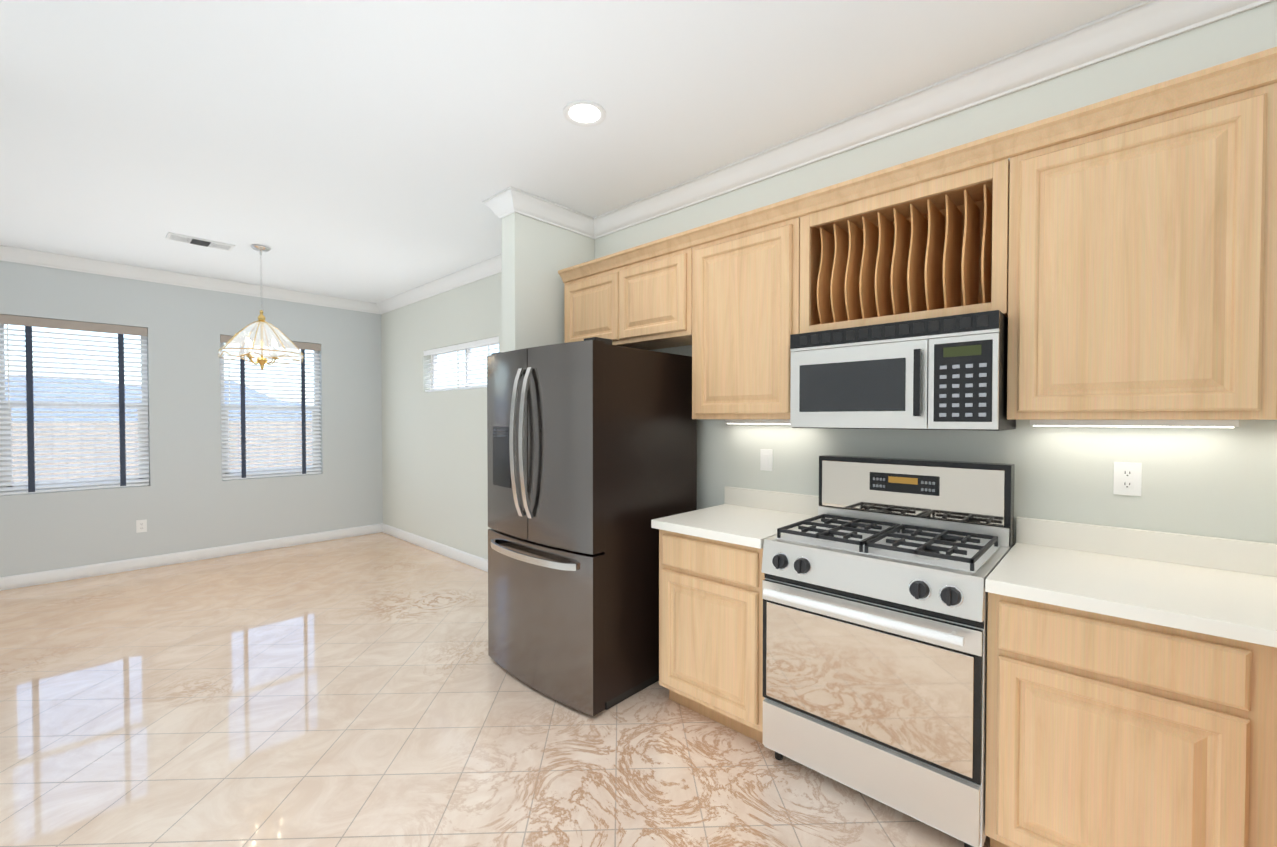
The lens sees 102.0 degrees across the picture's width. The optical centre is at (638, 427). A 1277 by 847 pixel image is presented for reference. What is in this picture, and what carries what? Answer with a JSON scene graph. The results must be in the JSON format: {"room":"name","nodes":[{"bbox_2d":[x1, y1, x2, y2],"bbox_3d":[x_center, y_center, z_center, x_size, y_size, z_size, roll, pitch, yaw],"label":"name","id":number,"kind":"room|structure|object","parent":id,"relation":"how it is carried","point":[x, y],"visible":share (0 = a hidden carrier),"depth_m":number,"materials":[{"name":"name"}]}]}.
{"room":"kitchen","nodes":[
{"label":"kitchen","id":0,"kind":"room"},
{"bbox_2d":[0,261,382,576],"bbox_3d":[-4.595,-0.079,4.991,0.150,2.800,4.000,1,1,43],"label":"wall","id":1,"kind":"structure","parent":0,"point":[187,498],"depth_m":5.09,"materials":[{"name":"grey paint"}]},
{"bbox_2d":[0,324,148,492],"bbox_3d":[-4.997,-0.188,4.612,0.055,1.486,0.906,1,1,43],"label":"window","id":2,"kind":"structure","parent":1,"relation":"in","point":[48,404],"depth_m":4.58,"materials":[{"name":"clear glass"}]},
{"bbox_2d":[0,314,148,494],"bbox_3d":[-4.936,-0.188,4.555,0.066,1.480,0.902,1,1,43],"label":"window blind","id":3,"kind":"object","parent":2,"relation":"attached to","point":[28,323],"visible":0.92,"depth_m":4.52,"materials":[{"name":"beige plastic"}]},
{"bbox_2d":[136,519,146,532],"bbox_3d":[-4.646,0.923,4.836,0.007,0.116,0.072,1,1,43],"label":"electrical outlet","id":4,"kind":"object","parent":1,"relation":"attached to","point":[141,525],"visible":1,"depth_m":4.83,"materials":[{"name":"white plastic"}]},
{"bbox_2d":[0,245,375,313],"bbox_3d":[-4.457,-1.425,4.943,0.086,0.108,3.850,1,1,43],"label":"crown molding","id":5,"kind":"structure","parent":1,"relation":"attached to","point":[7,253],"depth_m":4.92,"materials":[{"name":"white"}]},
{"bbox_2d":[0,524,379,590],"bbox_3d":[-4.484,1.267,5.012,0.014,0.106,3.850,1,1,43],"label":"baseboard","id":6,"kind":"structure","parent":1,"relation":"attached to","point":[42,577],"depth_m":4.98,"materials":[{"name":"white"}]},
{"bbox_2d":[220,343,319,477],"bbox_3d":[-4.016,-0.205,5.665,0.055,1.486,0.906,1,1,43],"label":"window","id":7,"kind":"structure","parent":1,"relation":"in","point":[222,365],"depth_m":5.66,"materials":[{"name":"clear glass"}]},
{"bbox_2d":[220,335,321,479],"bbox_3d":[-3.955,-0.205,5.609,0.066,1.480,0.902,1,1,43],"label":"window blind","id":8,"kind":"object","parent":7,"relation":"attached to","point":[303,347],"visible":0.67,"depth_m":5.58,"materials":[{"name":"beige plastic"}]},
{"bbox_2d":[0,532,989,846],"bbox_3d":[-1.701,1.413,2.422,7.920,0.100,4.150,1,1,43],"label":"floor","id":9,"kind":"structure","parent":0,"point":[366,690],"depth_m":2.29,"materials":[{"name":"tile"}]},
{"bbox_2d":[487,337,696,715],"bbox_3d":[-0.307,0.463,2.949,0.910,1.782,0.917,1,1,43],"label":"fridge","id":10,"kind":"object","parent":9,"relation":"on","point":[592,457],"visible":0.98,"depth_m":2.58,"materials":[{"name":"black"}]},
{"bbox_2d":[651,486,818,743],"bbox_3d":[0.500,0.853,2.544,0.593,1.015,0.652,1,1,43],"label":"base cabinet","id":11,"kind":"object","parent":9,"relation":"on","point":[711,576],"visible":0.67,"depth_m":2.33,"materials":[{"name":"brown wood"}]},
{"bbox_2d":[761,455,1014,846],"bbox_3d":[0.968,0.756,2.049,0.756,1.225,0.683,1,1,43],"label":"range","id":12,"kind":"object","parent":9,"relation":"on","point":[875,595],"visible":0.98,"depth_m":1.86,"materials":[{"name":"white metal"}]},
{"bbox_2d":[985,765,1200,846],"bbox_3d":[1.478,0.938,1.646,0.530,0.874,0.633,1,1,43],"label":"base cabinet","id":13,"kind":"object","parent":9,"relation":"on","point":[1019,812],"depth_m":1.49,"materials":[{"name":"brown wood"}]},
{"bbox_2d":[985,541,1276,846],"bbox_3d":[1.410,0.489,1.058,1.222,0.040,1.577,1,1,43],"label":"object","id":14,"kind":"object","parent":13,"relation":"on","point":[1135,688],"depth_m":1.39,"materials":[{"name":"beige wood"}]},
{"bbox_2d":[501,212,594,352],"bbox_3d":[-0.599,-0.056,3.544,0.150,2.800,0.670,1,1,43],"label":"wall","id":15,"kind":"structure","parent":0,"point":[537,255],"depth_m":3.34,"materials":[{"name":"white paint"}]},
{"bbox_2d":[482,194,505,218],"bbox_3d":[-0.741,-1.402,3.528,0.106,0.108,0.656,1,1,43],"label":"crown molding","id":16,"kind":"structure","parent":15,"relation":"attached to","point":[490,202],"depth_m":3.30,"materials":[{"name":"white"}]},
{"bbox_2d":[496,186,591,235],"bbox_3d":[-0.580,-1.399,3.377,0.096,0.108,0.656,1,1,43],"label":"crown molding","id":17,"kind":"structure","parent":15,"relation":"attached to","point":[510,200],"depth_m":3.32,"materials":[{"name":"white"}]},
{"bbox_2d":[0,0,1144,302],"bbox_3d":[-1.701,-1.487,2.374,7.920,0.100,4.150,1,1,43],"label":"ceiling","id":18,"kind":"structure","parent":0,"point":[370,150],"depth_m":2.31,"materials":[{"name":"white paint"}]},
{"bbox_2d":[166,232,234,250],"bbox_3d":[-3.449,-1.458,4.078,0.190,0.012,0.400,1,1,43],"label":"ceiling vent","id":19,"kind":"object","parent":18,"relation":"in","point":[198,241],"visible":0.98,"depth_m":4.05,"materials":[{"name":"white metal"}]},
{"bbox_2d":[218,244,303,369],"bbox_3d":[-3.071,-0.966,4.213,0.556,0.999,0.556,1,1,43],"label":"chandelier","id":20,"kind":"object","parent":18,"relation":"hanging from","point":[262,360],"visible":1,"depth_m":4.19,"materials":[{"name":"glass"}]},
{"bbox_2d":[563,100,605,126],"bbox_3d":[-0.246,-1.432,2.367,0.196,0.008,0.196,1,1,43],"label":"recessed light","id":21,"kind":"object","parent":18,"relation":"in","point":[587,114],"visible":1,"depth_m":2.36,"materials":[{"name":"white plastic"}]},
{"bbox_2d":[381,0,1276,559],"bbox_3d":[-0.338,-0.061,3.861,7.920,2.800,0.150,1,1,43],"label":"wall","id":22,"kind":"structure","parent":0,"point":[1213,482],"depth_m":2.29,"materials":[{"name":"white paint"}]},
{"bbox_2d":[380,523,487,571],"bbox_3d":[-1.795,1.266,5.128,3.730,0.106,0.014,1,1,43],"label":"baseboard","id":23,"kind":"structure","parent":22,"relation":"attached to","point":[464,557],"depth_m":5.39,"materials":[{"name":"white"}]},
{"bbox_2d":[376,254,501,313],"bbox_3d":[-1.798,-1.426,5.038,3.670,0.108,0.086,1,1,43],"label":"crown molding","id":24,"kind":"structure","parent":22,"relation":"attached to","point":[492,266],"depth_m":5.16,"materials":[{"name":"white"}]},
{"bbox_2d":[424,336,498,391],"bbox_3d":[-1.764,-0.598,5.124,1.492,0.440,0.058,1,1,43],"label":"window blind","id":25,"kind":"object","parent":22,"relation":"attached to","point":[482,342],"visible":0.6,"depth_m":5.10,"materials":[{"name":"white plastic"}]},
{"bbox_2d":[432,343,498,389],"bbox_3d":[-1.706,-0.598,5.186,1.496,0.446,0.045,1,1,43],"label":"window","id":26,"kind":"structure","parent":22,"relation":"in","point":[467,350],"depth_m":5.18,"materials":[{"name":"clear glass"}]},
{"bbox_2d":[558,253,633,347],"bbox_3d":[-0.204,-0.769,3.391,0.531,0.532,0.333,1,1,43],"label":"upper cabinet","id":27,"kind":"object","parent":22,"relation":"attached to","point":[588,286],"depth_m":3.26,"materials":[{"name":"brown wood"}]},
{"bbox_2d":[614,230,689,349],"bbox_3d":[0.185,-0.763,3.029,0.532,0.532,0.333,1,1,43],"label":"upper cabinet","id":28,"kind":"object","parent":22,"relation":"attached to","point":[652,279],"depth_m":2.91,"materials":[{"name":"brown wood"}]},
{"bbox_2d":[686,191,841,422],"bbox_3d":[0.620,-0.532,2.627,0.649,0.982,0.333,1,1,43],"label":"upper cabinet","id":29,"kind":"object","parent":22,"relation":"attached to","point":[761,277],"depth_m":2.45,"materials":[{"name":"brown wood"}]},
{"bbox_2d":[760,449,772,470],"bbox_3d":[0.691,0.176,2.798,0.072,0.116,0.010,1,1,43],"label":"light switch","id":30,"kind":"object","parent":22,"relation":"attached to","point":[766,459],"visible":1,"depth_m":2.79,"materials":[{"name":"white plastic"}]},
{"bbox_2d":[790,310,1015,430],"bbox_3d":[1.068,-0.198,2.140,0.754,0.407,0.444,1,1,43],"label":"over-the-range microwave","id":31,"kind":"object","parent":22,"relation":"attached to","point":[944,373],"visible":1,"depth_m":1.94,"materials":[{"name":"silver metal"}]},
{"bbox_2d":[586,0,1274,238],"bbox_3d":[1.012,-1.384,2.421,3.710,0.108,0.086,1,1,43],"label":"crown molding","id":32,"kind":"structure","parent":22,"relation":"attached to","point":[1136,26],"depth_m":2.13,"materials":[{"name":"white"}]},
{"bbox_2d":[1113,462,1141,495],"bbox_3d":[1.731,0.182,1.831,0.072,0.116,0.007,1,1,43],"label":"electrical outlet","id":33,"kind":"object","parent":22,"relation":"attached to","point":[1127,478],"visible":1,"depth_m":1.83,"materials":[{"name":"white plastic"}]},
{"bbox_2d":[986,47,1276,426],"bbox_3d":[1.592,-0.517,1.722,0.653,0.982,0.333,1,1,43],"label":"upper cabinet","id":34,"kind":"object","parent":22,"relation":"attached to","point":[1114,259],"depth_m":1.56,"materials":[{"name":"brown wood"}]},
{"bbox_2d":[1017,517,1276,576],"bbox_3d":[1.940,0.411,1.626,1.222,0.099,0.021,1,1,43],"label":"backsplash","id":35,"kind":"structure","parent":22,"relation":"attached to","point":[1211,552],"depth_m":1.77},
{"bbox_2d":[1274,231,1276,419],"bbox_3d":[1.947,-0.512,1.392,0.315,0.982,0.333,1,1,43],"label":"upper cabinet","id":36,"kind":"object","parent":22,"relation":"attached to","point":[1275,232],"depth_m":1.40,"materials":[{"name":"brown wood"}]},
{"label":"outside","id":37,"kind":"structure","parent":0,"visible":0},
{"bbox_2d":[5,375,311,420],"bbox_3d":[-55.591,-2.468,51.700,2.000,6.449,160.000,1,1,43],"label":"mountain","id":38,"kind":"structure","parent":37,"point":[71,395],"depth_m":51.41,"materials":[{"name":"blue"}]},
{"bbox_3d":[-10.952,1.511,10.186,90.000,0.150,80.000,1,1,43],"label":"ground","id":39,"kind":"structure","parent":0,"visible":0},
{"bbox_2d":[12,422,311,484],"bbox_3d":[-2.152,0.520,1.974,25.950,2.100,50.000,1,1,43],"label":"fence","id":40,"kind":"object","parent":39,"relation":"on","point":[49,434],"depth_m":10.91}
]}

